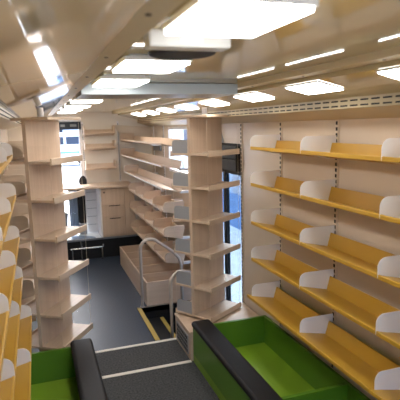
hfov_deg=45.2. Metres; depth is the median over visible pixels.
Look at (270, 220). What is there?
shelf
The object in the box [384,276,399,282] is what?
tray
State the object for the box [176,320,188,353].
vent grille
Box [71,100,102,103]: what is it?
diffuser
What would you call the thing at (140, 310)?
nosing
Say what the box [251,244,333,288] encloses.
shelf
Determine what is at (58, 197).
shelf
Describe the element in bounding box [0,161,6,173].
shelf
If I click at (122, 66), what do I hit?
diffuser
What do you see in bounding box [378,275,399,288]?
shelf
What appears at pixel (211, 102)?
ceiling lamp
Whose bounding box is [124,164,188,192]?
wooden shelf
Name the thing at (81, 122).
upright
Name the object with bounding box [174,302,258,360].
box
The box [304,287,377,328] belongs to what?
tray
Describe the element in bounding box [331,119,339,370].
upright
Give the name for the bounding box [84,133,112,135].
tray
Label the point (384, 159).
shelf
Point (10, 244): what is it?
tray
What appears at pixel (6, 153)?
divider
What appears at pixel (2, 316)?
tray
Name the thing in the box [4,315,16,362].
tray
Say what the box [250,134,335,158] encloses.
shelf
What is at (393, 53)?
rib
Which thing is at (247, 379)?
cushion
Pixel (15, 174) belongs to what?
wooden shelf
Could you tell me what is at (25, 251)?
wooden shelf
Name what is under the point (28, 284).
wooden shelf
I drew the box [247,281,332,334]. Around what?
shelf
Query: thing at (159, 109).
ceiling lamp
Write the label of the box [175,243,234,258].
shelf
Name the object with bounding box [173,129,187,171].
building
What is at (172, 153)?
shelf
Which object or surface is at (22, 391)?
shelf
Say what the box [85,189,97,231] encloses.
vent panel
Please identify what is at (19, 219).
wooden shelf
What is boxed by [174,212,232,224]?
shelf
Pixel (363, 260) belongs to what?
tray
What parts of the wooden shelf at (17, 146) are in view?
plate, plate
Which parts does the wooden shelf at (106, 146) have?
plate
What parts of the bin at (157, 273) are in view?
panel, panel, panel, panel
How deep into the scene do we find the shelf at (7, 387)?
1.80 m
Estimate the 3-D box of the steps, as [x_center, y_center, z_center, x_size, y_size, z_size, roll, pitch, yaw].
[-0.093,1.304,4.630,0.870,0.380,0.820,-4,9,-18]
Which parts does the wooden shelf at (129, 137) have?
plate, plate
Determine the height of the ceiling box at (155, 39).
0.041 m
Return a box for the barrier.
[61,151,79,153]
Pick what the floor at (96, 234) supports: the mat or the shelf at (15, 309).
the mat
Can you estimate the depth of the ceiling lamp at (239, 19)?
0.90 m
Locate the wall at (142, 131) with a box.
[113,125,151,142]
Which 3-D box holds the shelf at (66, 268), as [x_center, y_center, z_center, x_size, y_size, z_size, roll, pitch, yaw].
[-1.097,0.512,3.566,0.360,0.018,0.430,1,9,14]
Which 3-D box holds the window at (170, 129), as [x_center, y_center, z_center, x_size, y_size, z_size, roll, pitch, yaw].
[-0.229,-0.611,5.917,0.060,0.580,1.000,-4,9,-18]
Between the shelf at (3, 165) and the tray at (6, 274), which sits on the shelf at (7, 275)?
the tray at (6, 274)
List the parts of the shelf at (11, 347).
plate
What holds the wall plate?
attached to the wall at (380, 179)
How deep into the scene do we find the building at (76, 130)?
45.94 m
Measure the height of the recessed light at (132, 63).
0.040 m
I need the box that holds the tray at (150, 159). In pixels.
[127,155,177,168]
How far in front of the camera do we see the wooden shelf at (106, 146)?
6.93 m
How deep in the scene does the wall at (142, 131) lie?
7.13 m
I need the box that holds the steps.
[138,304,176,339]
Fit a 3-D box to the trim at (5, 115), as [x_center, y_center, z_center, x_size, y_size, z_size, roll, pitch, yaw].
[-1.186,-0.447,2.649,0.217,0.107,8.450,-4,9,-18]
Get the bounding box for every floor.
[32,256,219,399]
[67,231,100,240]
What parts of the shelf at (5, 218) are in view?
plate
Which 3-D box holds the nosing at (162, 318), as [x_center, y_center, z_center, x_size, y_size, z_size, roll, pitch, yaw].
[-0.273,1.247,4.559,0.035,0.004,0.740,-4,9,-18]
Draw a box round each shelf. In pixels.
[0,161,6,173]
[0,164,26,194]
[0,183,15,214]
[0,212,11,244]
[0,226,19,269]
[0,241,2,255]
[0,264,15,314]
[0,311,9,381]
[0,376,14,399]
[1,314,19,380]
[6,141,23,157]
[8,159,49,164]
[9,190,28,229]
[9,266,22,317]
[14,361,30,399]
[15,192,72,202]
[16,254,33,293]
[16,305,31,366]
[17,224,31,262]
[19,226,79,241]
[21,287,35,321]
[23,260,82,280]
[28,294,86,318]
[32,323,88,349]
[82,126,114,135]
[83,140,115,150]
[84,159,116,169]
[120,133,180,146]
[120,148,187,170]
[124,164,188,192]
[129,182,183,212]
[130,200,189,238]
[130,219,190,263]
[171,152,206,155]
[173,181,227,189]
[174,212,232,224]
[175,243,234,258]
[176,274,235,292]
[177,300,236,320]
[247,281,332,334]
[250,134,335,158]
[250,170,335,199]
[251,208,334,245]
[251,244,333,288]
[296,321,399,392]
[300,187,399,218]
[300,233,399,278]
[300,276,399,334]
[301,138,399,164]
[370,389,399,399]
[376,331,399,349]
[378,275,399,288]
[380,214,399,223]
[382,156,399,162]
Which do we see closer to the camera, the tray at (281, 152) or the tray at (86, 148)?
the tray at (281, 152)
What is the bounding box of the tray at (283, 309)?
[250,295,302,331]
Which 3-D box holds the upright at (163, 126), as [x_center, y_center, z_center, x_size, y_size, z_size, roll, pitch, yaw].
[-0.479,-0.118,6.671,0.010,1.830,0.032,-4,9,-18]
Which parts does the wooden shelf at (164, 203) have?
plate, plate, plate, plate, plate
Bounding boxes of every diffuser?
[61,109,81,110]
[65,105,90,107]
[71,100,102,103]
[93,79,148,87]
[113,60,189,73]
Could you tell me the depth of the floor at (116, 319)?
4.04 m
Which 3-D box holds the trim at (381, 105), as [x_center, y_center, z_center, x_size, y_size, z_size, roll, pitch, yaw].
[0.530,-0.578,3.220,0.217,0.107,8.450,-4,9,-18]
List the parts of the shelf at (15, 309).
plate, plate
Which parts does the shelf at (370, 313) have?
plate, plate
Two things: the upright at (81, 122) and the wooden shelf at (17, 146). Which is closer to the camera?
the wooden shelf at (17, 146)
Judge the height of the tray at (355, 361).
0.048 m
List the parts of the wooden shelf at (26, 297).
plate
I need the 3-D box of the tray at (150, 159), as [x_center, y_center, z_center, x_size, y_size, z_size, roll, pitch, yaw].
[-0.683,-0.490,5.970,0.173,0.048,2.438,-4,9,-18]
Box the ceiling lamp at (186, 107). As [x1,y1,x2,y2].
[174,104,199,109]
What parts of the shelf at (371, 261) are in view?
plate, plate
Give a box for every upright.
[81,122,85,177]
[116,121,120,180]
[163,126,167,240]
[240,123,243,302]
[279,121,281,327]
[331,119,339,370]
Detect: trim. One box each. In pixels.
[0,106,21,129]
[137,92,399,125]
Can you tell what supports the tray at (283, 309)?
on the shelf at (294, 315)
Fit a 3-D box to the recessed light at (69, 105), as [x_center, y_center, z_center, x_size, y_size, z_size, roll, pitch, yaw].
[-1.138,-0.880,4.460,0.220,0.040,0.330,-4,9,-18]
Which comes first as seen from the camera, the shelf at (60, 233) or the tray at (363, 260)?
the tray at (363, 260)
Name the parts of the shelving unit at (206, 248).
book plate, book plate, book plate, book plate, book plate, book plate, panel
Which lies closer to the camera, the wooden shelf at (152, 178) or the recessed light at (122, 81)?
the recessed light at (122, 81)
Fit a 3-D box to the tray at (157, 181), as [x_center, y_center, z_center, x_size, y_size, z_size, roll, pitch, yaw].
[-0.638,-0.247,5.893,0.173,0.048,2.198,-4,9,-18]
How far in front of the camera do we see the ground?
26.94 m
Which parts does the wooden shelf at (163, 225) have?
plate, plate, plate, plate, plate, plate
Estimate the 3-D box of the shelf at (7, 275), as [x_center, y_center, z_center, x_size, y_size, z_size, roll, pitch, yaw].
[-0.944,0.375,2.130,0.214,0.134,0.681,-4,9,-18]
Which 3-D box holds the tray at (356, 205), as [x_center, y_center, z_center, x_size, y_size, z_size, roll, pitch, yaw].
[0.778,0.038,2.480,0.173,0.048,0.678,-4,9,-18]
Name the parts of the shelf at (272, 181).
plate, plate, plate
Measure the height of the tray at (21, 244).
0.048 m
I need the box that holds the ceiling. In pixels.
[0,0,399,119]
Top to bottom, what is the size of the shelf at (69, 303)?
0.018 m
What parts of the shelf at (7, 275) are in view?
plate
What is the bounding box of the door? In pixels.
[222,143,241,302]
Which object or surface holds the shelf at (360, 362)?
attached to the wall at (380, 179)
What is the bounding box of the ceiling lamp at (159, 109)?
[156,108,176,112]
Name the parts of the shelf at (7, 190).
plate, plate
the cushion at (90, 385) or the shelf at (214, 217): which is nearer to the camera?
the cushion at (90, 385)
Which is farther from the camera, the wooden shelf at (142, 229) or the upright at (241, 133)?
the wooden shelf at (142, 229)
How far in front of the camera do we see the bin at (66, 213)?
6.81 m
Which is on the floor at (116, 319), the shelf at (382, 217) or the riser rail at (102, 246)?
the riser rail at (102, 246)
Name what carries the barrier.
on the ground
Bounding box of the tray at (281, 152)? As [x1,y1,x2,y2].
[268,151,322,157]
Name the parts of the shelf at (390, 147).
plate, plate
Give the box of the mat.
[67,236,95,239]
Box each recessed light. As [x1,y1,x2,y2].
[57,110,76,113]
[60,107,82,110]
[64,103,90,107]
[70,97,103,103]
[92,74,150,87]
[111,54,191,73]
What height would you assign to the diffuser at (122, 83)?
0.008 m
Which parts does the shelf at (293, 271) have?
plate, plate, plate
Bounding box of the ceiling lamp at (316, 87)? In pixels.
[284,81,344,94]
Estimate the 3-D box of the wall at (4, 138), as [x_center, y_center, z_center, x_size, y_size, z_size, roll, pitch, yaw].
[-1.290,0.470,2.747,0.060,2.000,8.450,-4,9,-18]
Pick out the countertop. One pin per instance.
(68, 187)
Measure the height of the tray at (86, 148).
0.048 m
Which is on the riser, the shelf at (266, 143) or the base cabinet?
the base cabinet
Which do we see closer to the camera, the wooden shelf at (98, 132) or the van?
the wooden shelf at (98, 132)
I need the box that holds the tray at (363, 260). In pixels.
[305,243,377,272]
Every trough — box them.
[31,338,107,399]
[192,315,370,399]
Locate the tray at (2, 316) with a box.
[0,312,5,344]
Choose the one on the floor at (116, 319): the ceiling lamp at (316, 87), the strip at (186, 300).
the strip at (186, 300)
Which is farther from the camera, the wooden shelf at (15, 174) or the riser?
the riser
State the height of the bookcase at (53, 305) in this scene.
1.955 m
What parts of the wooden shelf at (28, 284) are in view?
plate, plate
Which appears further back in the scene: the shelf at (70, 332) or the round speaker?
the shelf at (70, 332)
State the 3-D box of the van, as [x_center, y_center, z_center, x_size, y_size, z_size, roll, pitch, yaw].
[-10.042,-3.655,34.437,4.797,2.348,1.930,-4,9,-18]
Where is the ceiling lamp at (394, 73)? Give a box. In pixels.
[376,67,399,79]
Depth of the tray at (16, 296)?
2.90 m
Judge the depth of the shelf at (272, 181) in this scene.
3.17 m
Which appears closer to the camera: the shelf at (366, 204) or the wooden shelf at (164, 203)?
the shelf at (366, 204)
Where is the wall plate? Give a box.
[153,145,161,150]
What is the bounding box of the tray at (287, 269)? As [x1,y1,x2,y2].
[254,258,300,283]
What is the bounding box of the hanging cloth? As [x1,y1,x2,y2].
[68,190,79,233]
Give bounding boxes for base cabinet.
[96,187,135,236]
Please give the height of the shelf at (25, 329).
0.134 m
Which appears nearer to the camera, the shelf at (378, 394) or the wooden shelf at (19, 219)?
the shelf at (378, 394)
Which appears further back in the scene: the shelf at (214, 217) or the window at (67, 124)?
the window at (67, 124)
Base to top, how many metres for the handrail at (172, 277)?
0.920 m
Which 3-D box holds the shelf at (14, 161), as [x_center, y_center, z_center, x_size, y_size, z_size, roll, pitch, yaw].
[-1.117,-0.281,3.444,0.360,0.018,0.430,1,9,14]
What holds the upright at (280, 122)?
attached to the wall at (380, 179)
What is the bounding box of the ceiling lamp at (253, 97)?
[233,92,275,101]
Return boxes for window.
[59,120,86,218]
[168,126,187,172]
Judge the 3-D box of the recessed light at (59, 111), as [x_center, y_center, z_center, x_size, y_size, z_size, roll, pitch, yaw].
[-1.653,-1.098,5.959,0.220,0.040,0.330,-4,9,-18]
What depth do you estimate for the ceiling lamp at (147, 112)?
5.39 m
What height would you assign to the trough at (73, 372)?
0.331 m
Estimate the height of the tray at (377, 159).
0.048 m
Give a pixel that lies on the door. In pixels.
(231, 168)
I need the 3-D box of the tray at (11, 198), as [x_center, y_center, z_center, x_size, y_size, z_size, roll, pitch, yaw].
[-1.155,0.047,2.737,0.160,0.048,0.678,-4,9,-18]
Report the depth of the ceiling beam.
2.58 m
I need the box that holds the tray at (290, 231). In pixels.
[255,222,299,240]
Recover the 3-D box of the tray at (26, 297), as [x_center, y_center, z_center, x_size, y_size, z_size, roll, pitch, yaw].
[-1.817,0.832,4.993,0.192,0.048,2.398,-4,9,-18]
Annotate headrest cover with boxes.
[78,176,86,184]
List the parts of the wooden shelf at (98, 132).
plate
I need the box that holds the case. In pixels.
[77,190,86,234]
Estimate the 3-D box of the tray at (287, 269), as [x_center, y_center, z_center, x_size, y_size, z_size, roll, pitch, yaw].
[0.573,0.483,3.200,0.173,0.048,0.678,-4,9,-18]
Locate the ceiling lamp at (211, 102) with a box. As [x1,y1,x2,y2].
[199,99,230,106]
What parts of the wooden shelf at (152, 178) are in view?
plate, plate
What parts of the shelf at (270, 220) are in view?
plate, plate, plate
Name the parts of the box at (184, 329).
panel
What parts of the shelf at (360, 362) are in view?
plate, plate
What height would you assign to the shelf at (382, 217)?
0.134 m
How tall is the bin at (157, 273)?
0.245 m
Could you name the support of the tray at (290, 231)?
on the shelf at (270, 220)
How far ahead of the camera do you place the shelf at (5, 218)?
2.13 m
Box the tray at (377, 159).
[322,156,399,164]
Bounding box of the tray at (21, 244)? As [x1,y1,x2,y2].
[19,242,29,249]
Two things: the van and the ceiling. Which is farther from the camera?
the van
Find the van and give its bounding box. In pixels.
[60,132,79,163]
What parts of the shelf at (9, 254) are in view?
plate, plate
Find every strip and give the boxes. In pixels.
[95,338,176,352]
[102,360,191,378]
[137,300,190,308]
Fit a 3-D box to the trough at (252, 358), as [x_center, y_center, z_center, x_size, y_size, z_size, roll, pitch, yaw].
[0.678,1.254,2.492,0.625,0.331,2.792,-4,9,-18]
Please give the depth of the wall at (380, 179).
3.04 m
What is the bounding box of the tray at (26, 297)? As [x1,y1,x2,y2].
[21,287,34,304]
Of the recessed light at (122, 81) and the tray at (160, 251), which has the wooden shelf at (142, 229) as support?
the tray at (160, 251)
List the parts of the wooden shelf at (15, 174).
plate, plate, plate, plate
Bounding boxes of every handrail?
[139,238,183,306]
[169,270,225,337]
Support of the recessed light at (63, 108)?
in the ceiling
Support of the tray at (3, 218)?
on the shelf at (5, 218)
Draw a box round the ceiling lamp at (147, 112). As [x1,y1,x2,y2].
[142,111,159,114]
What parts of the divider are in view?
plate, plate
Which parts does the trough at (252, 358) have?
panel, panel, floor panel, panel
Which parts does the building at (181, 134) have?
round panel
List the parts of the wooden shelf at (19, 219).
plate, plate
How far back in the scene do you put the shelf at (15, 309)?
2.85 m
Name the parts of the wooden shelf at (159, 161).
plate, plate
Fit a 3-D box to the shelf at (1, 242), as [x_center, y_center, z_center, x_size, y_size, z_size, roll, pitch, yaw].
[-0.732,0.195,1.451,0.214,0.134,0.681,-4,9,-18]
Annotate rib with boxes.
[47,0,184,115]
[112,46,399,113]
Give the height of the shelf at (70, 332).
0.018 m
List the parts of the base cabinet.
panel, drawer, drawer, drawer, filler panel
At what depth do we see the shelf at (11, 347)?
2.13 m
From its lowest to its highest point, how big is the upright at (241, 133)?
1.830 m
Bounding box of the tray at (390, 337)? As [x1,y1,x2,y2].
[381,332,399,342]
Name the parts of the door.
glass, glass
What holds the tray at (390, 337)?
on the shelf at (391, 338)
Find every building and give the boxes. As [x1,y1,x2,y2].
[59,129,77,132]
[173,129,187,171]
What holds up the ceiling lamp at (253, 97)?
attached to the ceiling
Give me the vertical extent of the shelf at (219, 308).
0.018 m
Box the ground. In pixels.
[62,162,80,225]
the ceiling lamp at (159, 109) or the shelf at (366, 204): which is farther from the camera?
the ceiling lamp at (159, 109)
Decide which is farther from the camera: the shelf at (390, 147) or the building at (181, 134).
the building at (181, 134)
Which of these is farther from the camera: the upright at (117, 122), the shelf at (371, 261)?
the upright at (117, 122)
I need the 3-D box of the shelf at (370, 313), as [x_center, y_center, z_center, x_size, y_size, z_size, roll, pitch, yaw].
[0.810,0.536,2.562,0.236,0.134,0.681,-4,9,-18]
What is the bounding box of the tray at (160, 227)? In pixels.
[132,208,164,233]
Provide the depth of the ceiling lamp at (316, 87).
2.23 m
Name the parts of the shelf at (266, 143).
plate, plate, plate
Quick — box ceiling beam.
[76,83,237,98]
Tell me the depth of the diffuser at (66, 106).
4.33 m
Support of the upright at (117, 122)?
attached to the wall at (98, 120)
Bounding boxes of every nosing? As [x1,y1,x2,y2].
[138,308,159,340]
[160,317,175,337]
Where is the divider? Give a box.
[0,143,12,164]
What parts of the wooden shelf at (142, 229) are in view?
plate, plate, plate, plate, plate, plate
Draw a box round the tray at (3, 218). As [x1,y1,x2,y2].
[0,213,7,231]
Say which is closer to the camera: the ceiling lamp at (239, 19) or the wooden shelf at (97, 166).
the ceiling lamp at (239, 19)
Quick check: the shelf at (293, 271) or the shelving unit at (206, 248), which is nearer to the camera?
the shelf at (293, 271)
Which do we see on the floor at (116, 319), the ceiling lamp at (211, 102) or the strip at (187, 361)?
the strip at (187, 361)
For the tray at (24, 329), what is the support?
on the shelf at (25, 329)
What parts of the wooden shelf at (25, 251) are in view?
plate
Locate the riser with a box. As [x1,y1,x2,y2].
[67,229,158,259]
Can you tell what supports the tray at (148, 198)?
on the wooden shelf at (164, 203)
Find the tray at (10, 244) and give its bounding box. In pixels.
[2,238,17,254]
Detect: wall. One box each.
[0,130,9,177]
[7,112,154,231]
[113,125,151,142]
[151,118,399,399]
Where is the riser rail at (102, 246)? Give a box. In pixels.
[70,241,103,260]
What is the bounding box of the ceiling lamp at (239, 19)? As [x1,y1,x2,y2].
[161,0,318,38]
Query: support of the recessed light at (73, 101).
in the ceiling
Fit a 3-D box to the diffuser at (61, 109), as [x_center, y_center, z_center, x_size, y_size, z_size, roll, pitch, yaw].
[-1.395,-0.974,5.212,0.208,0.008,0.318,-4,9,-18]
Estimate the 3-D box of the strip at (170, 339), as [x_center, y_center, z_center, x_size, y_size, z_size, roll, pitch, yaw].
[-0.593,1.219,3.998,0.820,0.004,0.032,-4,9,-18]
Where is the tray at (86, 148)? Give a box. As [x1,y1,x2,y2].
[86,148,113,149]
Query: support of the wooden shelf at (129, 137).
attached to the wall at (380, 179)
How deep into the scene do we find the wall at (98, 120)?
7.05 m
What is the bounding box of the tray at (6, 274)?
[0,266,12,298]
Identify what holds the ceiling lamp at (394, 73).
attached to the ceiling
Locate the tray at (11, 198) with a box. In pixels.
[6,196,13,203]
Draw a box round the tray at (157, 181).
[126,171,179,191]
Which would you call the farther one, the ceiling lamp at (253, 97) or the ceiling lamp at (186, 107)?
the ceiling lamp at (186, 107)
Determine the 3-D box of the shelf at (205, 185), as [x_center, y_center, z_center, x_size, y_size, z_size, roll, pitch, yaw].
[0.051,-0.124,3.959,0.360,0.018,0.430,5,11,37]
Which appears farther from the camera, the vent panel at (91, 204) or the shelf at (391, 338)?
the vent panel at (91, 204)
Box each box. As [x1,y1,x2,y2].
[144,29,230,51]
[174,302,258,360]
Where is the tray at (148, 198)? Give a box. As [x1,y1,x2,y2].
[132,190,162,208]
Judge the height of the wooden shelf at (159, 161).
0.150 m
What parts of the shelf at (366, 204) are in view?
plate, plate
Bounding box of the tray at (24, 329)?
[18,316,29,350]
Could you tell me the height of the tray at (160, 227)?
0.048 m
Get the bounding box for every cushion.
[70,338,107,399]
[192,319,282,399]
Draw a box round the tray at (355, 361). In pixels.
[298,332,378,389]
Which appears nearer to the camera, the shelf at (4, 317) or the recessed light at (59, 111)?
the shelf at (4, 317)
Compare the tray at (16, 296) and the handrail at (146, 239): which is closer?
the tray at (16, 296)
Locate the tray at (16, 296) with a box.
[12,278,20,304]
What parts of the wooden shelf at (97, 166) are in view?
plate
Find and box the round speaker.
[148,50,215,59]
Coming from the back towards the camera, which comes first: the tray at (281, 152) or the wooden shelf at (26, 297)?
the wooden shelf at (26, 297)
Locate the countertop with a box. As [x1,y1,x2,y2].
[63,181,130,190]
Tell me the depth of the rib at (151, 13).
1.04 m
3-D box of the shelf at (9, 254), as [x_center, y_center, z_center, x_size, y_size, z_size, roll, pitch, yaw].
[-1.163,0.282,2.768,0.214,0.134,0.684,-4,9,-18]
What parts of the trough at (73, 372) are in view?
panel, floor panel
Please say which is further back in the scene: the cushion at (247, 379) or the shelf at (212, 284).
the shelf at (212, 284)
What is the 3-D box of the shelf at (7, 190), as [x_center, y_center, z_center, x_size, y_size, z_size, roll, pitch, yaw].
[-1.170,0.009,2.727,0.214,0.134,0.684,-4,9,-18]
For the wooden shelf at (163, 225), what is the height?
0.150 m
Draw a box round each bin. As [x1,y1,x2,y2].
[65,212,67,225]
[120,244,191,305]
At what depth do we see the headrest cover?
6.88 m
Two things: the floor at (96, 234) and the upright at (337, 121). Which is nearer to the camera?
the upright at (337, 121)
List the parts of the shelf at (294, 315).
plate, plate, plate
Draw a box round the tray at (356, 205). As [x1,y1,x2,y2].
[316,198,378,213]
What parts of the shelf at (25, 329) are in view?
plate, plate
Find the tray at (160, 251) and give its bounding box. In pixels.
[133,227,167,258]

